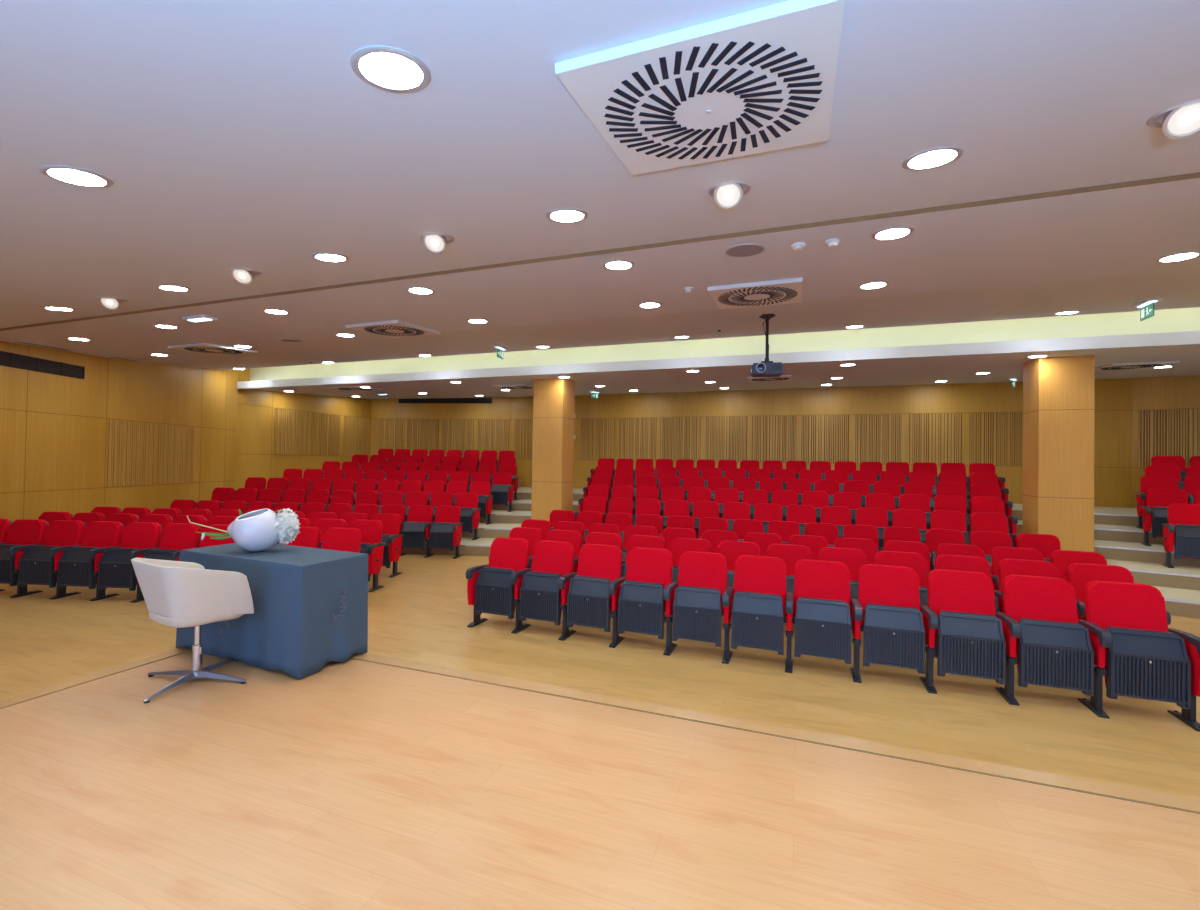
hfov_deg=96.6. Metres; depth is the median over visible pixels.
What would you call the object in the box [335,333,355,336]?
recessed light
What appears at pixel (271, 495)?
seat
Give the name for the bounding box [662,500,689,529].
seat
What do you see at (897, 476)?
seat
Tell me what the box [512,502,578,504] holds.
trim
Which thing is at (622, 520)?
seat
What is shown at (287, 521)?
bouquet
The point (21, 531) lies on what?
seat
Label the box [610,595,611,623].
seat cushion
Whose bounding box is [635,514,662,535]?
seat
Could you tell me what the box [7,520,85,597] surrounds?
seat
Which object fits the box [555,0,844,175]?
ceiling vent
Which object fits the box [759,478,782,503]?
seat
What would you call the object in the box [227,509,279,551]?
vase
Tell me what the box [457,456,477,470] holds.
seat
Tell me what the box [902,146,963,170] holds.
recessed light
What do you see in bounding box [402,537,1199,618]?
floor
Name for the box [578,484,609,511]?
seat
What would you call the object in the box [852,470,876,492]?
seat
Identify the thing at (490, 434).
acoustic panel
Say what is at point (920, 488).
seat
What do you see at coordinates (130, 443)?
acoustic panel
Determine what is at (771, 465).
seat
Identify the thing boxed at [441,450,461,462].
seat
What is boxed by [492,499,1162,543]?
floor
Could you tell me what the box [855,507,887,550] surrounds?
seat
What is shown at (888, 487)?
seat
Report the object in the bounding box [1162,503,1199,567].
seat
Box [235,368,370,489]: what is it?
wall
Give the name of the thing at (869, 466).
seat
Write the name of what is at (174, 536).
seat
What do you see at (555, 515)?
seat
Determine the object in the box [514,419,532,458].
acoustic panel
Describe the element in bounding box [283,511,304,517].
seat
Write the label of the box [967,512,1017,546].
seat
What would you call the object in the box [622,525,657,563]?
seat
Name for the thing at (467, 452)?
seat
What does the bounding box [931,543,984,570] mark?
seat
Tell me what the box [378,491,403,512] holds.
seat
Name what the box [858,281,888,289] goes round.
recessed light
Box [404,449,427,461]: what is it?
seat
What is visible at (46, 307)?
recessed light
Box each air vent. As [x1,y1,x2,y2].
[0,351,84,378]
[398,398,491,402]
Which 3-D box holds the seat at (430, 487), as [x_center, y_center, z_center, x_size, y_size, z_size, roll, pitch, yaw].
[-3.751,1.026,11.808,0.538,0.905,0.496,1,-1,5]
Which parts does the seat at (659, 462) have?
backrest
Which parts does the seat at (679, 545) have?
backrest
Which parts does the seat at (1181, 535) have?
leg, panel, armrest, backrest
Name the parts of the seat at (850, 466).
backrest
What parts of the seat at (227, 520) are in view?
backrest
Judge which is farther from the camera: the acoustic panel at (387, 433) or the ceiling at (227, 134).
the acoustic panel at (387, 433)
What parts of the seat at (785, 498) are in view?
backrest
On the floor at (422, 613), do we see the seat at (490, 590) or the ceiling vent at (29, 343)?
the seat at (490, 590)
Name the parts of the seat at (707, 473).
backrest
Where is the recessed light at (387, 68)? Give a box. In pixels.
[350,45,430,92]
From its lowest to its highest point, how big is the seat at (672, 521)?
0.905 m
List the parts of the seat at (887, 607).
panel, leg, armrest, backrest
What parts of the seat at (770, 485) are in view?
backrest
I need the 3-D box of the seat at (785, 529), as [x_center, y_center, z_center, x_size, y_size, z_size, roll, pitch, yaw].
[2.723,1.465,8.028,0.538,0.905,0.496,1,-1,20]
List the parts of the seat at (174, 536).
leg, armrest, backrest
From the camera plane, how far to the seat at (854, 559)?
5.51 m
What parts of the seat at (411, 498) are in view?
backrest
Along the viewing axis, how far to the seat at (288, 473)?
13.23 m
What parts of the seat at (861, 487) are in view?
backrest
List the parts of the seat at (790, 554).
backrest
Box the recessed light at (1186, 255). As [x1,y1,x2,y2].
[1155,251,1199,262]
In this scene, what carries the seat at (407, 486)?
on the floor at (1163, 580)
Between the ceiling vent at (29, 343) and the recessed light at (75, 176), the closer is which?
the recessed light at (75, 176)
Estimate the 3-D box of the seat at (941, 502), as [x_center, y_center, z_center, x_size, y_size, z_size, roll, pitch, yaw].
[5.853,1.139,8.932,0.538,0.905,0.496,1,-1,20]
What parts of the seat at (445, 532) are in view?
leg, panel, armrest, backrest, leg, panel, armrest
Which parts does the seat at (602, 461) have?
backrest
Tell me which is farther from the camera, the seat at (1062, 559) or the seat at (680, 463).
the seat at (680, 463)
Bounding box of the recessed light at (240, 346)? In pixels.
[233,345,252,347]
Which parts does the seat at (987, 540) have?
backrest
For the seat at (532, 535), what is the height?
0.905 m
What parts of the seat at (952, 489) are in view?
backrest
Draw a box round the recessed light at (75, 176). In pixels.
[39,165,112,187]
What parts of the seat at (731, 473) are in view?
backrest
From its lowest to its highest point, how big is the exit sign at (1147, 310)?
0.202 m
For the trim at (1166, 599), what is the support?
attached to the floor at (1189, 610)
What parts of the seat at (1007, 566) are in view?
armrest, panel, backrest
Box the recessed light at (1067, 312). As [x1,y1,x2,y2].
[1054,311,1079,314]
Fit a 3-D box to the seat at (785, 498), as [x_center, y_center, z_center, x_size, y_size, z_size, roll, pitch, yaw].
[3.368,1.112,9.851,0.538,0.905,0.496,1,-1,20]
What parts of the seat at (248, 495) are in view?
backrest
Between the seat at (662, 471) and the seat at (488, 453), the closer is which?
the seat at (662, 471)
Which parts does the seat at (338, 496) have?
backrest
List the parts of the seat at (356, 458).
backrest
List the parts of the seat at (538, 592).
leg, panel, armrest, backrest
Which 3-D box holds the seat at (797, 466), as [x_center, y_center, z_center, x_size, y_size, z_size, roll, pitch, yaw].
[4.553,0.585,12.504,0.538,0.905,0.496,1,-1,20]
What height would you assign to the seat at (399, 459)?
0.905 m
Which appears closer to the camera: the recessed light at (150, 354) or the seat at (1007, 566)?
the seat at (1007, 566)
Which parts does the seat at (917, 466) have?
backrest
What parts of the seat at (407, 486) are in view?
backrest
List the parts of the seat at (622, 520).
backrest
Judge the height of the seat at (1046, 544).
0.905 m
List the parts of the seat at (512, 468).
backrest, panel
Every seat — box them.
[0,518,11,542]
[0,519,48,590]
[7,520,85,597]
[38,512,72,523]
[47,521,123,599]
[71,512,105,526]
[87,522,161,600]
[91,506,120,517]
[105,513,138,527]
[121,507,150,518]
[128,523,200,602]
[138,514,172,529]
[151,508,180,521]
[170,500,195,513]
[170,524,234,560]
[172,515,206,536]
[181,509,211,525]
[196,487,234,503]
[196,500,220,516]
[199,516,236,542]
[212,509,239,516]
[221,488,258,507]
[221,501,246,514]
[234,477,265,500]
[246,488,281,511]
[247,501,272,510]
[258,478,287,498]
[272,489,305,510]
[273,502,298,512]
[279,518,310,543]
[281,478,309,501]
[281,527,320,547]
[283,468,302,488]
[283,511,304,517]
[299,489,329,510]
[300,503,324,517]
[303,469,322,490]
[305,478,331,502]
[307,512,336,526]
[313,519,346,548]
[321,527,361,552]
[322,461,340,477]
[324,469,342,491]
[324,490,353,511]
[327,503,351,518]
[329,479,353,503]
[333,470,363,491]
[339,513,368,527]
[341,461,359,478]
[349,519,384,591]
[351,490,378,512]
[352,455,368,469]
[353,479,376,504]
[353,504,378,519]
[354,470,384,491]
[360,455,386,469]
[360,462,378,478]
[369,449,393,461]
[371,513,402,577]
[376,470,405,486]
[378,480,398,505]
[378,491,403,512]
[379,455,404,469]
[380,462,397,479]
[381,504,405,520]
[387,449,410,461]
[398,455,422,470]
[399,462,417,479]
[399,471,426,490]
[400,480,421,505]
[400,505,432,555]
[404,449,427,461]
[405,491,427,520]
[417,456,440,470]
[419,463,436,480]
[421,471,447,491]
[423,449,444,462]
[423,481,444,504]
[424,506,462,558]
[430,492,452,521]
[437,456,459,470]
[439,463,456,483]
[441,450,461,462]
[444,471,468,491]
[447,481,467,505]
[455,492,480,539]
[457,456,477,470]
[459,450,479,464]
[459,463,476,483]
[466,537,529,627]
[467,472,490,492]
[470,481,492,524]
[477,456,496,471]
[478,450,496,466]
[479,464,496,484]
[489,527,542,567]
[491,472,513,511]
[492,464,518,499]
[497,450,514,466]
[497,457,517,471]
[510,540,574,633]
[521,519,550,539]
[528,529,581,567]
[549,510,574,529]
[554,521,584,544]
[557,544,621,640]
[573,532,622,572]
[574,496,606,521]
[577,511,602,543]
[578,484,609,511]
[581,523,619,546]
[583,474,610,497]
[587,466,612,486]
[590,458,614,476]
[602,497,632,523]
[605,512,632,546]
[606,485,633,512]
[608,547,672,647]
[609,475,633,498]
[611,466,633,487]
[611,535,665,617]
[613,458,633,477]
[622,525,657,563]
[632,499,660,524]
[633,459,652,477]
[633,466,654,488]
[633,475,656,499]
[633,486,658,514]
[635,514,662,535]
[655,459,672,478]
[656,467,676,488]
[658,476,679,500]
[658,516,694,536]
[660,487,684,515]
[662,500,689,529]
[662,527,696,550]
[663,551,726,655]
[664,537,710,621]
[675,459,693,476]
[679,467,698,487]
[683,476,704,500]
[687,487,710,516]
[692,501,718,538]
[696,459,714,476]
[697,517,727,538]
[701,468,721,487]
[702,530,737,552]
[707,477,729,500]
[714,488,738,517]
[717,540,759,616]
[718,460,736,476]
[722,502,749,530]
[722,555,786,663]
[725,468,745,488]
[733,478,755,501]
[733,519,762,540]
[740,460,759,477]
[742,489,767,519]
[744,532,781,555]
[749,468,769,489]
[754,503,782,532]
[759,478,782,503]
[762,460,782,477]
[767,543,811,623]
[768,521,799,543]
[771,490,797,520]
[773,469,794,489]
[785,559,851,673]
[786,461,806,478]
[786,479,810,504]
[786,505,815,534]
[788,535,827,559]
[799,469,821,490]
[802,491,828,522]
[805,522,837,546]
[810,461,830,479]
[814,480,839,505]
[819,547,866,632]
[820,506,850,537]
[825,470,848,491]
[833,492,861,524]
[834,461,855,479]
[835,537,876,563]
[843,480,869,506]
[843,524,878,551]
[850,564,924,682]
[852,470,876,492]
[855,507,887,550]
[860,462,882,480]
[865,493,894,526]
[873,481,900,508]
[875,550,927,611]
[879,526,920,550]
[880,471,905,494]
[884,540,930,574]
[886,462,909,481]
[892,509,926,543]
[899,494,930,528]
[904,482,933,511]
[909,471,935,498]
[913,462,938,485]
[920,569,1005,693]
[926,528,964,569]
[927,510,969,544]
[928,554,999,657]
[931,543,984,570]
[934,495,970,531]
[936,483,969,513]
[938,463,968,486]
[939,472,969,499]
[967,472,1008,500]
[967,496,1017,533]
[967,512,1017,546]
[968,463,1005,487]
[968,483,1012,515]
[970,531,1011,573]
[991,546,1043,590]
[994,558,1059,655]
[995,574,1093,705]
[1016,533,1060,561]
[1050,550,1106,580]
[1066,563,1170,624]
[1078,580,1199,731]
[1136,476,1178,528]
[1141,488,1187,545]
[1145,465,1183,489]
[1151,456,1185,481]
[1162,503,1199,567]
[1183,466,1199,486]
[1184,477,1199,503]
[1190,456,1199,465]
[1193,490,1199,503]
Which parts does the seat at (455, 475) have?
backrest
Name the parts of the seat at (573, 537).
armrest, backrest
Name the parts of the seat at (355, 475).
backrest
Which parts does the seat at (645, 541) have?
backrest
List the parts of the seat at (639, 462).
backrest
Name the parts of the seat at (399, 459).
backrest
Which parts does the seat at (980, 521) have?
backrest, panel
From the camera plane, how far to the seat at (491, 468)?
13.80 m
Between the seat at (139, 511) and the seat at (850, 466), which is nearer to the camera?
the seat at (139, 511)
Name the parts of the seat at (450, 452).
backrest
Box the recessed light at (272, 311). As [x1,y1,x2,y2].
[262,309,288,314]
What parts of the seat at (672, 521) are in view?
backrest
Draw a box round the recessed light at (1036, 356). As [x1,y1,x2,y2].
[1027,355,1048,357]
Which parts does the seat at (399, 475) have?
backrest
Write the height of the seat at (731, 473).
0.905 m
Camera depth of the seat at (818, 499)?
9.76 m
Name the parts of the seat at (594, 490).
panel, backrest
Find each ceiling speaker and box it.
[279,339,302,342]
[724,243,765,257]
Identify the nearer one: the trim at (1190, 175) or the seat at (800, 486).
the trim at (1190, 175)
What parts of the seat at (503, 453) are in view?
backrest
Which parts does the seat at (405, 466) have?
backrest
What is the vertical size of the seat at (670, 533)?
0.905 m
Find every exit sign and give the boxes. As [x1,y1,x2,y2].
[493,345,506,358]
[589,391,599,398]
[1008,378,1018,387]
[1132,298,1162,320]
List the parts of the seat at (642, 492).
backrest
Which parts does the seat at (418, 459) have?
backrest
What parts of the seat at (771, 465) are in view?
backrest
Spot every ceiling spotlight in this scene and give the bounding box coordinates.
[96,297,126,309]
[228,268,261,284]
[419,233,454,253]
[708,181,751,209]
[1146,99,1199,138]
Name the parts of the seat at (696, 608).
leg, armrest, panel, backrest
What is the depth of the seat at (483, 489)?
11.70 m
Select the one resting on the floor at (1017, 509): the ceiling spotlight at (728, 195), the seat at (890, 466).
the seat at (890, 466)
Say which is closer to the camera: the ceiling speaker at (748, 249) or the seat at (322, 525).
the ceiling speaker at (748, 249)
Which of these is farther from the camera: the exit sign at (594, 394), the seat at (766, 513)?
the exit sign at (594, 394)
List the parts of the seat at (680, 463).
backrest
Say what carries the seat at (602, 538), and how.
on the floor at (422, 613)
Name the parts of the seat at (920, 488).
backrest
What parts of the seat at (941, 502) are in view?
backrest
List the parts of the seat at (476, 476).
backrest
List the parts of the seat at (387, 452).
backrest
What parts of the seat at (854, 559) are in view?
backrest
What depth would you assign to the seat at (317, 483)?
12.15 m
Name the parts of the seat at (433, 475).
backrest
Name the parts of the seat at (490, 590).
panel, leg, armrest, backrest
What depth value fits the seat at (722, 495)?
10.31 m
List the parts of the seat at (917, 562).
backrest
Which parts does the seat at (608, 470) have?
backrest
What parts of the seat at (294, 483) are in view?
backrest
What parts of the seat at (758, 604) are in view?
leg, armrest, panel, backrest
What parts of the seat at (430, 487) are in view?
backrest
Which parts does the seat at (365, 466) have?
backrest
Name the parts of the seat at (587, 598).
leg, panel, armrest, backrest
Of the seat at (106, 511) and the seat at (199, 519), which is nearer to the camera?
the seat at (199, 519)
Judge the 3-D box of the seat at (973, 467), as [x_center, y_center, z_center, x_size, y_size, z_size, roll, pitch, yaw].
[8.066,0.623,11.206,0.608,0.905,0.496,1,-1,20]
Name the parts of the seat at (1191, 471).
backrest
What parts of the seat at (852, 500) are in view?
backrest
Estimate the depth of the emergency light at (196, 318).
6.19 m
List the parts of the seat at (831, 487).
backrest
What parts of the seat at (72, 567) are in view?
panel, leg, armrest, backrest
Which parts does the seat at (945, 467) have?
backrest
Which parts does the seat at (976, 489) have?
backrest, panel, armrest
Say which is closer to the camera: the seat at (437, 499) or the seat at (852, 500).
the seat at (852, 500)
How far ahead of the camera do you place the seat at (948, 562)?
5.17 m
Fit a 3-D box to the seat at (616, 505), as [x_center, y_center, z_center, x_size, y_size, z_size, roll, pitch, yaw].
[0.316,1.259,9.948,0.538,0.905,0.496,1,-1,20]
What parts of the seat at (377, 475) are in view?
backrest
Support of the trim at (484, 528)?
attached to the floor at (1163, 580)
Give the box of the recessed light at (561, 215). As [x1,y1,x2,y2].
[546,208,587,222]
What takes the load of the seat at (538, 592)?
on the floor at (422, 613)
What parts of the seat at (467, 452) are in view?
backrest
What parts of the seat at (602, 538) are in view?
panel, backrest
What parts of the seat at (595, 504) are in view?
backrest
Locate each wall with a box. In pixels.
[0,341,237,522]
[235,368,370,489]
[370,397,512,459]
[512,378,1132,507]
[1132,375,1199,507]
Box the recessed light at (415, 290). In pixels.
[406,287,434,294]
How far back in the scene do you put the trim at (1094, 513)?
9.65 m
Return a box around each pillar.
[531,378,574,520]
[1023,355,1094,551]
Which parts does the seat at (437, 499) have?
backrest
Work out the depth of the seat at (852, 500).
9.58 m
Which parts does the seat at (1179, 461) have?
backrest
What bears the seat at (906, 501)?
on the floor at (1163, 580)
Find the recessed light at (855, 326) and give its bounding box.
[845,325,863,327]
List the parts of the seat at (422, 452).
backrest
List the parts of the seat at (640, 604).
leg, armrest, panel, backrest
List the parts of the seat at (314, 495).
backrest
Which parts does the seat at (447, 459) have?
backrest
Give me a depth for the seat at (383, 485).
12.02 m
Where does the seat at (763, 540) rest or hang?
on the floor at (422, 613)
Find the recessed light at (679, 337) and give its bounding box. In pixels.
[674,336,689,338]
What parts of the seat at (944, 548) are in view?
backrest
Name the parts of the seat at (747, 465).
backrest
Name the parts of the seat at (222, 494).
backrest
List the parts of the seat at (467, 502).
backrest, leg, panel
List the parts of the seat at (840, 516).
backrest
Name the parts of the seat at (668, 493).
backrest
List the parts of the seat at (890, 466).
backrest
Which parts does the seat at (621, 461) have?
backrest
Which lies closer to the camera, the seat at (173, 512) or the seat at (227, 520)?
the seat at (227, 520)
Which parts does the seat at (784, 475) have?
backrest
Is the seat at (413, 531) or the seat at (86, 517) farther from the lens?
the seat at (413, 531)
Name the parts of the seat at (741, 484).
backrest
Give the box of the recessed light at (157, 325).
[153,324,178,328]
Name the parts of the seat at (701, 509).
backrest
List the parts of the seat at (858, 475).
backrest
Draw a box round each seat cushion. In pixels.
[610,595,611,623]
[936,616,938,653]
[1016,620,1018,670]
[1104,628,1106,686]
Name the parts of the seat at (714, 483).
backrest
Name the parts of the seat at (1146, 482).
panel, leg, armrest, backrest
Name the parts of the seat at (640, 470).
backrest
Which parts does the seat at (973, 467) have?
backrest, panel, armrest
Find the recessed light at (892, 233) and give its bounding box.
[871,226,913,240]
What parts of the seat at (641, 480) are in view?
backrest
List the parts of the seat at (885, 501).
backrest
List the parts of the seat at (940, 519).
backrest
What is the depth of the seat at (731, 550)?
5.90 m
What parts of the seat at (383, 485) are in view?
backrest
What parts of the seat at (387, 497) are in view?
backrest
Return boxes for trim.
[0,172,1199,330]
[0,647,1199,813]
[237,331,1199,388]
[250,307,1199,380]
[465,545,490,546]
[484,528,511,529]
[495,514,530,515]
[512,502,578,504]
[1094,513,1137,516]
[1094,528,1151,532]
[1094,545,1173,552]
[1127,568,1199,577]
[1164,598,1199,604]
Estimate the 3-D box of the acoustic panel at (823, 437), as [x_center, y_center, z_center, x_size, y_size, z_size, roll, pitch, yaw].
[5.712,-0.406,13.613,1.130,1.215,0.018,1,-1,20]
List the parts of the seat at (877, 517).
backrest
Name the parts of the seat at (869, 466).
backrest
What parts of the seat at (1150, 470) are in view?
backrest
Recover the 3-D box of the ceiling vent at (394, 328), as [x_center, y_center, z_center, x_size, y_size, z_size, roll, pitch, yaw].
[-2.680,-1.634,6.982,0.820,0.084,0.820,1,-1,20]
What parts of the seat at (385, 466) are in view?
backrest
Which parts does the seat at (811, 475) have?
backrest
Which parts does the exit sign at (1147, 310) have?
sign panel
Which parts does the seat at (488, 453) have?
backrest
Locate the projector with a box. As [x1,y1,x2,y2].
[751,314,782,376]
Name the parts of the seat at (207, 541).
armrest, backrest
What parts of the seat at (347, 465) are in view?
backrest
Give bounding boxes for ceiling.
[0,0,1199,328]
[0,178,1199,358]
[120,269,1199,369]
[248,344,1199,398]
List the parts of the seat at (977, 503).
backrest, panel, armrest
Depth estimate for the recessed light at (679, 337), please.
8.42 m
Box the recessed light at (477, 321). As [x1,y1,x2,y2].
[467,319,487,323]
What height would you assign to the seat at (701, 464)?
0.905 m
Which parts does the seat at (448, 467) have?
backrest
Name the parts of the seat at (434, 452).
backrest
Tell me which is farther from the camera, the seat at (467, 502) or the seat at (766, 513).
the seat at (467, 502)
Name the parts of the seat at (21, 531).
backrest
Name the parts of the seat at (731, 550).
backrest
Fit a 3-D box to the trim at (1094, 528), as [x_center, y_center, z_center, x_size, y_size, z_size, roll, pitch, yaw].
[8.442,1.256,9.081,1.683,0.026,0.151,0,-1,30]
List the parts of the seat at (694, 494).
backrest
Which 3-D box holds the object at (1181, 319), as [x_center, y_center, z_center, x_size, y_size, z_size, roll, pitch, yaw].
[2.931,-2.096,9.140,25.138,0.967,0.080,1,-1,20]
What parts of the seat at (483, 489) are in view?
backrest, panel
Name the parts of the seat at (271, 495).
backrest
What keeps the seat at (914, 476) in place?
on the floor at (1137, 537)
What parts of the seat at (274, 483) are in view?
backrest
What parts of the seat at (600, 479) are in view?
backrest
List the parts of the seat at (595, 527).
backrest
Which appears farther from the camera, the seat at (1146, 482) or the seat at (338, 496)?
the seat at (338, 496)
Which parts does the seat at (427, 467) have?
backrest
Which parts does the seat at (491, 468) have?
backrest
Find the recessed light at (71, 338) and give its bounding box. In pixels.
[66,337,90,340]
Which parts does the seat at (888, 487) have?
backrest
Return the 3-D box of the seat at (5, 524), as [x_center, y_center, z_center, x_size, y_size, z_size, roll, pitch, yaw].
[-7.967,1.279,6.790,0.556,0.905,0.496,1,-1,5]
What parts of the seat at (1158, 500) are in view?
panel, leg, armrest, backrest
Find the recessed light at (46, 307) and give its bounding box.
[42,306,74,310]
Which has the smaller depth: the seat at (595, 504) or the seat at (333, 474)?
the seat at (595, 504)
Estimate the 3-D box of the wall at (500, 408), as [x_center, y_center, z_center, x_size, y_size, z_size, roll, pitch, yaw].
[-5.097,-0.158,17.118,4.901,4.450,0.142,1,-1,7]
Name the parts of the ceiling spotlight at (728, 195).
bulb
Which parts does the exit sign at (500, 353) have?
sign panel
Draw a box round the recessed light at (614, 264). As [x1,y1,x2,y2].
[603,260,633,269]
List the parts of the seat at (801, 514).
backrest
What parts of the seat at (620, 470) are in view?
backrest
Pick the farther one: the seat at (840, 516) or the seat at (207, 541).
the seat at (840, 516)
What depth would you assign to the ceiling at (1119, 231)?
4.66 m
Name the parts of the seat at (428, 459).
backrest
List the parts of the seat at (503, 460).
backrest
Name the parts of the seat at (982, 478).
backrest, panel, armrest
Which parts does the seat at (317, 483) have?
backrest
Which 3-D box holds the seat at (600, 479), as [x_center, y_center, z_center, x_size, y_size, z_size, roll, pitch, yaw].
[-0.058,0.895,12.147,0.556,0.905,0.496,1,-1,20]
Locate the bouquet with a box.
[187,508,300,543]
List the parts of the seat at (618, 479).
backrest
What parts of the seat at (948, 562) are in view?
leg, backrest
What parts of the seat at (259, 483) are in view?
backrest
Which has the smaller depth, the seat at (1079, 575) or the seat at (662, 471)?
the seat at (1079, 575)
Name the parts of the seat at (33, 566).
panel, leg, armrest, backrest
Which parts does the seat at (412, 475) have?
backrest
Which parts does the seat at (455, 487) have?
backrest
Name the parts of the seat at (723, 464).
backrest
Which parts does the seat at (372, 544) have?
backrest, leg, panel, armrest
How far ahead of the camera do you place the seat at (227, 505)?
10.28 m
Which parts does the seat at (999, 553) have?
armrest, backrest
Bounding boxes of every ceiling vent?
[11,341,72,349]
[107,356,144,361]
[168,343,257,354]
[328,386,381,390]
[346,320,439,337]
[493,384,533,389]
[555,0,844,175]
[708,278,802,308]
[747,375,791,381]
[1095,361,1179,370]
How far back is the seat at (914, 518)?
8.39 m
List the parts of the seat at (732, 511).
backrest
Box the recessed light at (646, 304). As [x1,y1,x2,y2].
[638,302,661,307]
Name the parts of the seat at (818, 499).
backrest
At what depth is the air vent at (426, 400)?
17.03 m
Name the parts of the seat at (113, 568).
panel, leg, armrest, backrest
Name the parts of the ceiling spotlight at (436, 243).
bulb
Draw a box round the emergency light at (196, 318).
[182,314,217,321]
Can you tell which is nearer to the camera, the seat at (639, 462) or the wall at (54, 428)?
the wall at (54, 428)
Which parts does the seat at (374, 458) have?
backrest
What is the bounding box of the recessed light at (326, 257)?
[312,253,348,262]
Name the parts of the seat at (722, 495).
backrest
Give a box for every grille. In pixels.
[281,339,300,341]
[727,245,762,256]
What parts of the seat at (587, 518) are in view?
backrest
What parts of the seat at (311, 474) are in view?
backrest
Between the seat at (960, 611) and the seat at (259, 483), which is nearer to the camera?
the seat at (960, 611)
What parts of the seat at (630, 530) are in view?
backrest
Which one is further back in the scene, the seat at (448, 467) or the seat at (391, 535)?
the seat at (448, 467)
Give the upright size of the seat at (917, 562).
0.905 m
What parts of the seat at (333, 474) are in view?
backrest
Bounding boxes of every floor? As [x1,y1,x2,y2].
[0,554,1199,798]
[0,651,1199,909]
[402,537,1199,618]
[462,522,1199,590]
[479,510,1199,566]
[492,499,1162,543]
[513,487,1151,526]
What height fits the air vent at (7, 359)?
0.211 m
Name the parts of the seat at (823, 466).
backrest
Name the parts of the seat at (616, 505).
backrest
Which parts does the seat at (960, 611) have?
panel, armrest, leg, backrest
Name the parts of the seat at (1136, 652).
panel, armrest, leg, backrest, armrest, leg, panel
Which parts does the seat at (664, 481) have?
backrest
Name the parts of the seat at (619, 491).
backrest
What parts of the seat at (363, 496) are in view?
backrest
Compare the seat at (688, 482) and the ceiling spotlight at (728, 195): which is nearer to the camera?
the ceiling spotlight at (728, 195)
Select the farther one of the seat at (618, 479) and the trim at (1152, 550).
the seat at (618, 479)
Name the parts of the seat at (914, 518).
backrest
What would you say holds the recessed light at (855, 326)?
in the ceiling at (1178, 289)
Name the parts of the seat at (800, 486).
backrest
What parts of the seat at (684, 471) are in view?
backrest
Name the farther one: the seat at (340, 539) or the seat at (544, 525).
the seat at (544, 525)
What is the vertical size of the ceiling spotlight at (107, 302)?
0.157 m
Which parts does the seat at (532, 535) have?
backrest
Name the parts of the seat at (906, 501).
backrest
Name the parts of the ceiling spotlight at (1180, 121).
bulb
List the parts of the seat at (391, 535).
backrest, panel, leg, armrest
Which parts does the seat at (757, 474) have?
backrest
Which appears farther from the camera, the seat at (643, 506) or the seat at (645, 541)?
the seat at (643, 506)
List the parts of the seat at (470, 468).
backrest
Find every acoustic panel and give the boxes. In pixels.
[107,419,153,486]
[157,424,194,483]
[274,408,309,454]
[311,412,341,455]
[343,416,369,455]
[373,419,404,454]
[407,419,438,455]
[441,419,473,456]
[476,419,508,457]
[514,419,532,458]
[580,418,615,459]
[618,418,656,460]
[659,417,700,460]
[704,416,746,461]
[751,416,796,461]
[800,415,848,462]
[853,414,903,463]
[908,413,961,464]
[967,412,1022,465]
[1139,409,1199,466]
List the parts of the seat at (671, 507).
backrest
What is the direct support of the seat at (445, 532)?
on the floor at (422, 613)
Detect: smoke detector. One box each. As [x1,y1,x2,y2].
[683,287,693,292]
[791,242,805,250]
[825,238,839,247]
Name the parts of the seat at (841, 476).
backrest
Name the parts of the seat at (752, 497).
backrest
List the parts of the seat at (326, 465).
backrest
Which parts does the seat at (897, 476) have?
backrest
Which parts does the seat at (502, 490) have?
backrest, panel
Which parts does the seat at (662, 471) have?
backrest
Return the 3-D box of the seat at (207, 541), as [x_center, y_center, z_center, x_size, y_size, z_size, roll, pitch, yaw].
[-4.789,1.325,6.525,0.538,0.905,0.496,1,-1,5]
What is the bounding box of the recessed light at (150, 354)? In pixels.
[150,354,168,355]
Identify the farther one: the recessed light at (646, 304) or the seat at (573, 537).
the seat at (573, 537)
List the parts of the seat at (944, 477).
backrest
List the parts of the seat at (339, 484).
backrest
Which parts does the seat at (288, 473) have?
backrest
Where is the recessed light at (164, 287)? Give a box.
[156,285,190,291]
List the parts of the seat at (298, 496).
backrest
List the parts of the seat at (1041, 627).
panel, armrest, leg, backrest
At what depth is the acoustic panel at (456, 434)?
16.97 m
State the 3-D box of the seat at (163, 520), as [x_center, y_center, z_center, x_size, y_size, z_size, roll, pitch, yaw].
[-6.478,1.313,7.569,0.538,0.905,0.496,1,-1,5]
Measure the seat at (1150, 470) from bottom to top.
0.905 m
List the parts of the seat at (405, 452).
backrest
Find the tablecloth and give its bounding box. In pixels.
[176,543,367,678]
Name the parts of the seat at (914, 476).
backrest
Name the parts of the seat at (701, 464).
backrest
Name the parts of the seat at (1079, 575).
armrest, backrest, armrest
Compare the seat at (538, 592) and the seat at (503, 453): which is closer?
the seat at (538, 592)
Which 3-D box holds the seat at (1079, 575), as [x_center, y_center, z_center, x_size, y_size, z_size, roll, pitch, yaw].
[4.465,1.448,4.681,0.608,0.905,0.496,1,-1,20]
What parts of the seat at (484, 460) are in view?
backrest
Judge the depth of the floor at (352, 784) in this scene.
2.27 m
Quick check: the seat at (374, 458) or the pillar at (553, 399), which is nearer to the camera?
the pillar at (553, 399)
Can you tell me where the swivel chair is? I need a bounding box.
[131,558,253,702]
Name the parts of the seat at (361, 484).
backrest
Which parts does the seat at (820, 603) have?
panel, leg, armrest, backrest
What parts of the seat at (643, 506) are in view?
backrest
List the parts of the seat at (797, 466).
backrest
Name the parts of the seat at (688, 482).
backrest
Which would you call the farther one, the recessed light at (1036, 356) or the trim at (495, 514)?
the trim at (495, 514)
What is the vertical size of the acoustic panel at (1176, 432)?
1.215 m
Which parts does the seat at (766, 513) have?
backrest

